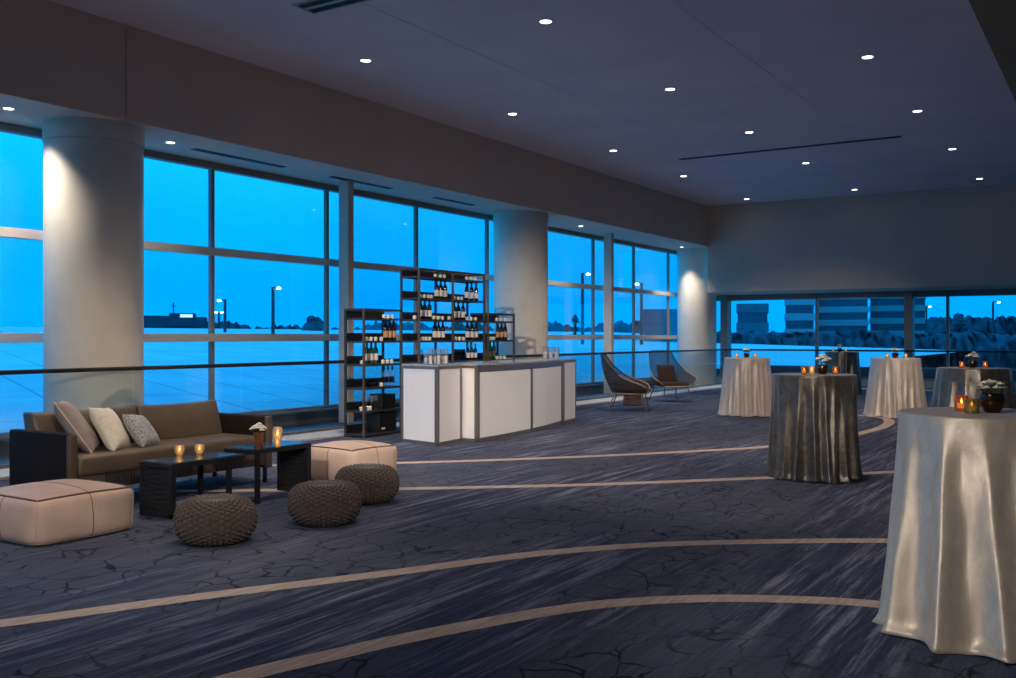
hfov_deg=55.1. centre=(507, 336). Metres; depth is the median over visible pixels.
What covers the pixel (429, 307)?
bottle
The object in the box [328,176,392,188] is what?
soffit slot
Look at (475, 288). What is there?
bottle
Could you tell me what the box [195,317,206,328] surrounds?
office building
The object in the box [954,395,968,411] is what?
candle cup
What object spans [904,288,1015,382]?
window
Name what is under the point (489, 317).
rack
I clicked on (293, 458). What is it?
coffee table
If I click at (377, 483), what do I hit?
knitted pouf
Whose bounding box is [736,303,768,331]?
office building
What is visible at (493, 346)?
bottle
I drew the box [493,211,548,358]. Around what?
column
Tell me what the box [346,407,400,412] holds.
shelf
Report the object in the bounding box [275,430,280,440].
candle
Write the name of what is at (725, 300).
window
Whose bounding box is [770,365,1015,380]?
wall
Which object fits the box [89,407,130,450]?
cushion
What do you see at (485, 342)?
bottle
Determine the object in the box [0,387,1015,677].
floor
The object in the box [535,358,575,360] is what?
countertop
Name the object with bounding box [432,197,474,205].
soffit slot
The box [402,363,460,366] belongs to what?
countertop
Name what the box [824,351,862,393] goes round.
tablecloth
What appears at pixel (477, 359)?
shelf
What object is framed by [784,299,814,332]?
office building
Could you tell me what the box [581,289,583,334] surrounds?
street lamp
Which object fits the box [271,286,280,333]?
street lamp
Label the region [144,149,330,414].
window
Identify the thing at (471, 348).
bottle
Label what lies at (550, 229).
window
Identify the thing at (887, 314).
office building
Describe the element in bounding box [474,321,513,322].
shelf
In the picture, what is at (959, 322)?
tree
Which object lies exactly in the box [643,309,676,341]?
office building
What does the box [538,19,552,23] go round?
recessed light
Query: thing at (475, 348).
bottle
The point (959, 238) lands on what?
wall
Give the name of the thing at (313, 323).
tree
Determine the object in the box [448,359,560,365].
countertop
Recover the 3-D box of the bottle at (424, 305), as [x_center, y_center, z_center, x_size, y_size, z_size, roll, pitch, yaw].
[-1.332,-0.441,15.594,0.077,0.332,0.077,0,0,32]
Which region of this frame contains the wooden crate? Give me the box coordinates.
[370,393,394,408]
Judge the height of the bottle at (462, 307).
0.332 m
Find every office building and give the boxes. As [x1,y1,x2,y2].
[144,315,169,327]
[169,302,195,327]
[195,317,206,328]
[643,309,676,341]
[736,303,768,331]
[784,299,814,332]
[819,298,868,332]
[869,297,925,334]
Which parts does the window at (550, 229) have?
rail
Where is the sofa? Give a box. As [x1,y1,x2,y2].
[9,400,271,485]
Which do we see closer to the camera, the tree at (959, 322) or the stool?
the stool
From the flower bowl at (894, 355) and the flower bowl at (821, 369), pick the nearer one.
the flower bowl at (821, 369)
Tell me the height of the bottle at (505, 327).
0.332 m
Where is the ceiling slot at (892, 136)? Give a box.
[680,136,901,159]
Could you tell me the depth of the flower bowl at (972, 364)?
12.16 m
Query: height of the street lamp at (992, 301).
11.475 m
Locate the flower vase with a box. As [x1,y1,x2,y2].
[253,432,263,446]
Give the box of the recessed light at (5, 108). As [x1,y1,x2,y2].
[2,107,14,109]
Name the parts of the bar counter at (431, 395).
panel frame, panel, panel frame, panel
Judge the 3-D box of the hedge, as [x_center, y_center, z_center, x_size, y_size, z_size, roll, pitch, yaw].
[39.487,3.405,99.101,33.618,8.111,29.266,0,0,32]
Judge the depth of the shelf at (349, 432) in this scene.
14.33 m
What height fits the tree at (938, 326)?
10.004 m
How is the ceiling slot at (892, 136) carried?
attached to the ceiling at (583, 85)
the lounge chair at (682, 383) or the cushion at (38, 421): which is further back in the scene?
the lounge chair at (682, 383)
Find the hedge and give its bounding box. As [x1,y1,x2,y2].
[717,330,1015,368]
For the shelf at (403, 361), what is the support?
attached to the rack at (418, 274)
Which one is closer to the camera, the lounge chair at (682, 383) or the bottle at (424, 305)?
the bottle at (424, 305)
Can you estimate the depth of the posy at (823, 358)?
10.13 m
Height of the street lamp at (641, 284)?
11.910 m
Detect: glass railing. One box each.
[0,349,722,468]
[723,349,1015,391]
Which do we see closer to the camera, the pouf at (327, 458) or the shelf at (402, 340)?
the pouf at (327, 458)
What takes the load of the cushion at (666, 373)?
on the lounge chair at (682, 383)
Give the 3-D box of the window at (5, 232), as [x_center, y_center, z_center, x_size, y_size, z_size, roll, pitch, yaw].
[-9.454,-0.695,6.936,0.165,3.910,13.600,0,0,32]
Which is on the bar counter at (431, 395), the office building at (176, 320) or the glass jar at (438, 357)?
the glass jar at (438, 357)
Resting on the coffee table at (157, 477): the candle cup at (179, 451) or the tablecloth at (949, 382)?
the candle cup at (179, 451)
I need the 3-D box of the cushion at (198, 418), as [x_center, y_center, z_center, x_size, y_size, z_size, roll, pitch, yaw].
[-3.262,0.825,9.634,0.261,0.349,0.955,0,0,32]
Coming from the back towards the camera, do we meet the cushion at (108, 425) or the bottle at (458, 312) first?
the bottle at (458, 312)
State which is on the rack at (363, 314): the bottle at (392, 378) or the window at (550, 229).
the bottle at (392, 378)
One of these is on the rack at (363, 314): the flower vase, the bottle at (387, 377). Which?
the bottle at (387, 377)
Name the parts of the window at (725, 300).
post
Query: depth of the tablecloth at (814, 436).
9.79 m
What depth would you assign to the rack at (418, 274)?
15.87 m
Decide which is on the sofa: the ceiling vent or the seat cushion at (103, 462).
the seat cushion at (103, 462)
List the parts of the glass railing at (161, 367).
handrail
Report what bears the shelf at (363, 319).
attached to the rack at (363, 314)
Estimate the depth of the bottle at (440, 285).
15.93 m
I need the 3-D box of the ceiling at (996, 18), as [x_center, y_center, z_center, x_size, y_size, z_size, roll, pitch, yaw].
[7.308,-3.700,7.948,6.560,0.480,33.250,0,0,32]
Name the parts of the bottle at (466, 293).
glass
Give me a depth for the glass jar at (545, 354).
16.63 m
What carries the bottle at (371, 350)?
on the rack at (363, 314)
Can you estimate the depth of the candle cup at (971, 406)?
4.91 m
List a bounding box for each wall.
[0,0,707,250]
[708,183,1015,294]
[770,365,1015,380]
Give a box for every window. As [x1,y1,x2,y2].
[0,122,42,436]
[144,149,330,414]
[328,184,493,407]
[548,226,594,385]
[589,235,676,383]
[720,291,903,379]
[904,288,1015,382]
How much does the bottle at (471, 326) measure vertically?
0.332 m
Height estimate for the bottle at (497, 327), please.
0.332 m
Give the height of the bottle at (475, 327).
0.332 m
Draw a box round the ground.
[0,327,953,432]
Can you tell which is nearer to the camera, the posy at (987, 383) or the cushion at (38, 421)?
the posy at (987, 383)
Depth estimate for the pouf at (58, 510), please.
6.93 m
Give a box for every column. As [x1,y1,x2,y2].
[42,117,144,411]
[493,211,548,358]
[677,248,716,385]
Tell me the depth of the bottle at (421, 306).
15.47 m
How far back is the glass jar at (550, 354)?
16.58 m
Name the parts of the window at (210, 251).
rail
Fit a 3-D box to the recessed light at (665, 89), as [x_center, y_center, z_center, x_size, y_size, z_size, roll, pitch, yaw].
[2.494,-3.805,14.981,0.176,0.009,0.176,0,0,32]
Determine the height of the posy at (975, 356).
0.159 m
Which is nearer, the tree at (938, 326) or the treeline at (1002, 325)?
the tree at (938, 326)
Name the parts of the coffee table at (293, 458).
leg, frame, woven panel, panel frame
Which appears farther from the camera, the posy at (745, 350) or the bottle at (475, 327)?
the posy at (745, 350)
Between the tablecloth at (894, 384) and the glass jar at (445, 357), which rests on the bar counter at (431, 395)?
the glass jar at (445, 357)
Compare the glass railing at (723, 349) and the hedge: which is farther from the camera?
the hedge
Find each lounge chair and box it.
[600,352,650,410]
[649,350,697,401]
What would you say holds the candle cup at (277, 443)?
on the coffee table at (293, 458)
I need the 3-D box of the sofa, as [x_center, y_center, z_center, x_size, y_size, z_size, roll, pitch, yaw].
[-3.318,1.055,9.062,0.855,0.810,2.240,0,0,32]
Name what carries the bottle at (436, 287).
on the rack at (418, 274)
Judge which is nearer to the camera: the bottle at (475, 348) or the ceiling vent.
the ceiling vent
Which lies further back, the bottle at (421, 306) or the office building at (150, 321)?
the office building at (150, 321)
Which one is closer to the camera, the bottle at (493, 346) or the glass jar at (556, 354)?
the glass jar at (556, 354)
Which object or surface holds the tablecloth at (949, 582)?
on the floor
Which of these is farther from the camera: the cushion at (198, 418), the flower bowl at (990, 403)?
the cushion at (198, 418)
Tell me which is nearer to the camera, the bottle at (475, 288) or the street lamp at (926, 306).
the bottle at (475, 288)
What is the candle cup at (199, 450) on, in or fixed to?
on the coffee table at (157, 477)
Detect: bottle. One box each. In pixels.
[365,343,368,363]
[369,343,373,363]
[374,343,377,363]
[382,366,385,382]
[383,320,387,340]
[386,366,389,381]
[388,320,391,340]
[390,366,394,384]
[392,321,395,340]
[420,300,422,318]
[423,300,426,318]
[427,300,431,318]
[432,321,436,339]
[434,279,438,298]
[437,321,440,339]
[439,279,442,298]
[441,321,444,339]
[443,281,446,298]
[454,301,455,319]
[456,301,460,319]
[461,302,464,319]
[464,282,468,299]
[465,322,469,339]
[466,344,469,359]
[469,282,473,299]
[470,322,473,339]
[470,344,473,359]
[474,283,477,300]
[474,322,477,339]
[474,344,476,359]
[485,342,486,359]
[489,342,491,358]
[492,342,495,358]
[496,323,499,339]
[500,323,503,339]
[503,323,506,339]
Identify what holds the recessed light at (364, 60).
in the ceiling at (583, 85)
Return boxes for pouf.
[0,479,133,545]
[173,493,257,546]
[286,479,361,526]
[311,440,396,480]
[334,463,399,504]
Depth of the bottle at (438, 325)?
15.87 m
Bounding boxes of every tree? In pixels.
[302,315,323,330]
[571,314,579,334]
[927,316,945,332]
[950,313,968,332]
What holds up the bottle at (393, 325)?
on the rack at (363, 314)
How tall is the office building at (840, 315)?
16.192 m
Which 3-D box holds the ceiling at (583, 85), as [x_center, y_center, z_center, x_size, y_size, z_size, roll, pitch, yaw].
[0.752,-3.890,12.101,8.960,0.160,33.250,0,0,32]
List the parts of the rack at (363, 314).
post, rail, rail, post, rail, rail, rail, rail, frame, post, post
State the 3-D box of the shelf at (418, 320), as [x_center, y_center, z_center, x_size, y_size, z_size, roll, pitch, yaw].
[-1.044,-0.260,16.003,0.380,0.030,1.846,0,0,32]
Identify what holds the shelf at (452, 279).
attached to the rack at (418, 274)
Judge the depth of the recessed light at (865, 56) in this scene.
13.26 m
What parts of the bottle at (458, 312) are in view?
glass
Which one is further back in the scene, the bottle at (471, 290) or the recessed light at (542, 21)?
the bottle at (471, 290)
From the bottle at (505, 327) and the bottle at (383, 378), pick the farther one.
the bottle at (505, 327)
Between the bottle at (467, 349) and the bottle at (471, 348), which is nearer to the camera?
the bottle at (467, 349)
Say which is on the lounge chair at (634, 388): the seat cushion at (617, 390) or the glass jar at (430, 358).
the seat cushion at (617, 390)
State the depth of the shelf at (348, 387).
14.29 m
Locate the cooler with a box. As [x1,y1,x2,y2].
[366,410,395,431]
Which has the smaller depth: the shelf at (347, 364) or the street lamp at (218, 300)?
the shelf at (347, 364)
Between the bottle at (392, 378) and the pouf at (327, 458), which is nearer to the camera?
the pouf at (327, 458)
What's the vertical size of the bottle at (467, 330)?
0.332 m
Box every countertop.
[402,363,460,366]
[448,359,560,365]
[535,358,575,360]
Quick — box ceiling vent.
[292,0,370,13]
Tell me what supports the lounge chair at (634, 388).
on the floor
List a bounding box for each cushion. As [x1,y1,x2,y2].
[23,405,136,448]
[53,400,98,452]
[77,433,264,476]
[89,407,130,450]
[122,414,160,446]
[134,400,221,439]
[615,388,647,392]
[654,382,688,385]
[656,364,676,381]
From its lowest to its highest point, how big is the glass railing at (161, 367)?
1.096 m
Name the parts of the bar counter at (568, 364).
panel frame, panel frame, panel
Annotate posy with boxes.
[249,422,266,432]
[743,348,750,352]
[815,354,831,364]
[965,351,979,360]
[977,379,1007,393]
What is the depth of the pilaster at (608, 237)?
24.86 m
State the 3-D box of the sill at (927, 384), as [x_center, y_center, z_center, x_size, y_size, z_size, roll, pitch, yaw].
[12.836,1.400,26.523,17.100,0.320,0.450,0,0,32]
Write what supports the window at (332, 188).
in the wall at (57, 60)
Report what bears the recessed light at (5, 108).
in the wall at (57, 60)
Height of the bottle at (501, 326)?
0.332 m
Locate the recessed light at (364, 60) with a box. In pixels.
[359,58,371,62]
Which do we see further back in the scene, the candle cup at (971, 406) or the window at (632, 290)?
the window at (632, 290)
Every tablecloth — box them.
[717,357,771,416]
[765,373,864,483]
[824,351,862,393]
[862,357,926,417]
[872,407,1015,663]
[930,367,1015,408]
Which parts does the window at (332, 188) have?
rail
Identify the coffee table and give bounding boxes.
[139,451,244,519]
[224,440,310,503]
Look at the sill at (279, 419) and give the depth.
16.43 m
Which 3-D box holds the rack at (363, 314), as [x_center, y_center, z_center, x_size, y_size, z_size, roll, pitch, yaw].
[-1.999,0.525,14.495,0.382,1.870,0.882,0,0,32]
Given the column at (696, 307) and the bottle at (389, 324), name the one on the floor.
the column at (696, 307)
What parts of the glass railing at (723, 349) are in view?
handrail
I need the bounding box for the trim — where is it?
[0,384,1015,479]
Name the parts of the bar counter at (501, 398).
panel, panel frame, panel frame, panel, panel frame, panel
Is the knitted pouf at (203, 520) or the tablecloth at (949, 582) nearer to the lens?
the tablecloth at (949, 582)
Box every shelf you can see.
[346,318,400,320]
[346,341,400,342]
[346,363,400,366]
[346,385,400,389]
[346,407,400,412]
[346,429,400,436]
[402,276,483,283]
[402,297,483,302]
[402,319,483,322]
[402,340,483,341]
[402,360,483,363]
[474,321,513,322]
[477,359,513,360]
[485,340,513,341]
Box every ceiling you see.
[49,0,1015,205]
[969,0,1015,100]
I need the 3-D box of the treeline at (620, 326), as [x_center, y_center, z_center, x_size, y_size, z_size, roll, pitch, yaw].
[-39.287,2.039,199.913,141.461,10.842,94.273,0,0,32]
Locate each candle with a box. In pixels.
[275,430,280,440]
[957,398,963,407]
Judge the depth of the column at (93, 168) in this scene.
11.81 m
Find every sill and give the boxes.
[0,378,657,455]
[717,377,1015,389]
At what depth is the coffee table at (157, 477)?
7.94 m
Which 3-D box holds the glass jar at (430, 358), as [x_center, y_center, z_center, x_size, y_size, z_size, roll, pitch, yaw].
[-1.044,0.267,13.120,0.060,0.220,0.059,0,0,32]
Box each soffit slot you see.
[191,148,285,167]
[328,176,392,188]
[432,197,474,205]
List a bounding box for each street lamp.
[215,311,222,328]
[217,299,226,331]
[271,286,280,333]
[581,273,589,283]
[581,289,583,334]
[635,283,642,344]
[925,306,930,332]
[992,301,999,333]
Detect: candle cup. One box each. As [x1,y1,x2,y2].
[174,445,184,455]
[194,444,204,454]
[274,439,280,446]
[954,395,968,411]
[964,398,978,413]
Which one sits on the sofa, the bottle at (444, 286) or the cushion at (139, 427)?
the cushion at (139, 427)
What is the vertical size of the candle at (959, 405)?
0.054 m
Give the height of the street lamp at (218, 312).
10.216 m
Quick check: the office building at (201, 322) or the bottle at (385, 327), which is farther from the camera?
the office building at (201, 322)
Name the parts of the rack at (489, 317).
rail, rail, rail, post, frame, post, post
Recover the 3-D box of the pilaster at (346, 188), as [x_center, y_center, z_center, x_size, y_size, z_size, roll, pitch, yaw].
[-2.744,-0.595,16.523,0.220,4.110,0.140,0,0,32]
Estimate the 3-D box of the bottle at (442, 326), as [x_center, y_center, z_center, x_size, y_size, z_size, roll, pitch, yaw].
[-1.071,-0.106,16.005,0.077,0.332,0.077,0,0,32]
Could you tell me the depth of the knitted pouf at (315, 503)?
7.42 m
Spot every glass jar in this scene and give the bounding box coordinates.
[428,348,432,364]
[436,348,440,364]
[444,356,447,364]
[543,346,547,358]
[548,346,552,358]
[554,346,558,358]
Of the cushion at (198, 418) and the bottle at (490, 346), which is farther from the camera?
the bottle at (490, 346)
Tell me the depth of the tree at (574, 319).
119.83 m
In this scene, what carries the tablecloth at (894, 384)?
on the floor
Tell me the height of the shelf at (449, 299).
0.030 m
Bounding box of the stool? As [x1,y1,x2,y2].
[622,395,642,404]
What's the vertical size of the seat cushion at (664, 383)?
0.090 m
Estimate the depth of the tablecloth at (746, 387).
17.82 m
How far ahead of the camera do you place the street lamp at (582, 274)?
74.92 m
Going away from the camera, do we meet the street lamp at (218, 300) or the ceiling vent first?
the ceiling vent
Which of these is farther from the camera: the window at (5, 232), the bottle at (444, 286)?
the bottle at (444, 286)
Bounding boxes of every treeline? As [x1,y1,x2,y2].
[18,320,643,332]
[925,315,1015,334]
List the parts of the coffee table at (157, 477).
woven panel, panel frame, frame, leg, leg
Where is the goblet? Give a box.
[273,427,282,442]
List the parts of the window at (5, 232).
rail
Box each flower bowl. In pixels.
[816,365,828,373]
[892,353,898,357]
[967,361,977,367]
[979,393,1005,412]
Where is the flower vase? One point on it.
(258, 437)
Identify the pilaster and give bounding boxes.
[339,180,353,422]
[604,233,613,393]
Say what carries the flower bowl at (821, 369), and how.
on the tablecloth at (814, 436)
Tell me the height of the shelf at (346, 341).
0.030 m
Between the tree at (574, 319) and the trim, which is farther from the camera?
the tree at (574, 319)
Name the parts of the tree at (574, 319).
crown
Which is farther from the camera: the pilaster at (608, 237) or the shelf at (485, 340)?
the pilaster at (608, 237)
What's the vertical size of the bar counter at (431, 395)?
1.082 m
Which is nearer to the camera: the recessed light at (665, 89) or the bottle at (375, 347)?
the bottle at (375, 347)
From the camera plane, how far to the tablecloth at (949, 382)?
11.89 m
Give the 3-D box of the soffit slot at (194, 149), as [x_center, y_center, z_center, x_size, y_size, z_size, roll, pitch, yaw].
[-3.948,-2.635,14.398,0.120,0.018,1.724,0,0,32]
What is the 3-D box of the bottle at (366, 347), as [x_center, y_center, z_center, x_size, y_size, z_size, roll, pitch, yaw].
[-2.088,0.234,14.401,0.077,0.332,0.077,0,0,32]
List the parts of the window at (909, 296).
post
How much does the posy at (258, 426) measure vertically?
0.126 m
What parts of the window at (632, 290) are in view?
rail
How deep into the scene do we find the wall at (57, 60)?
14.27 m
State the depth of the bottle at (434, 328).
15.79 m
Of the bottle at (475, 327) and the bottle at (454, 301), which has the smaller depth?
the bottle at (454, 301)
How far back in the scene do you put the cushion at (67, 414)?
8.26 m
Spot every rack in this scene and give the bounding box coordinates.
[344,308,401,437]
[400,268,484,363]
[470,313,514,360]
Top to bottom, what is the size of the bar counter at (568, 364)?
1.082 m
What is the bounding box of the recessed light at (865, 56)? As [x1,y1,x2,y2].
[861,55,873,58]
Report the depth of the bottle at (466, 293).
16.55 m
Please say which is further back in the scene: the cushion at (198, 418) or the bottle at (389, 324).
the bottle at (389, 324)
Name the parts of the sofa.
arm, arm, woven panel, frame, woven panel, woven panel, arm, leg, arm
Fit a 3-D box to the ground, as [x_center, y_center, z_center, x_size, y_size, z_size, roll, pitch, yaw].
[7.355,0.295,87.405,68.880,2.170,235.545,0,0,32]
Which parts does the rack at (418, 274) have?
post, post, rail, rail, rail, rail, rail, post, frame, post, post, post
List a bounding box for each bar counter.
[401,363,461,445]
[448,359,561,441]
[535,358,575,423]
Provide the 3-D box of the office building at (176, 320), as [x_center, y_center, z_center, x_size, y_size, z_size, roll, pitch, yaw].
[-42.939,1.570,128.489,3.134,11.780,18.600,0,0,-18]
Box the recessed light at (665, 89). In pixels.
[664,88,675,90]

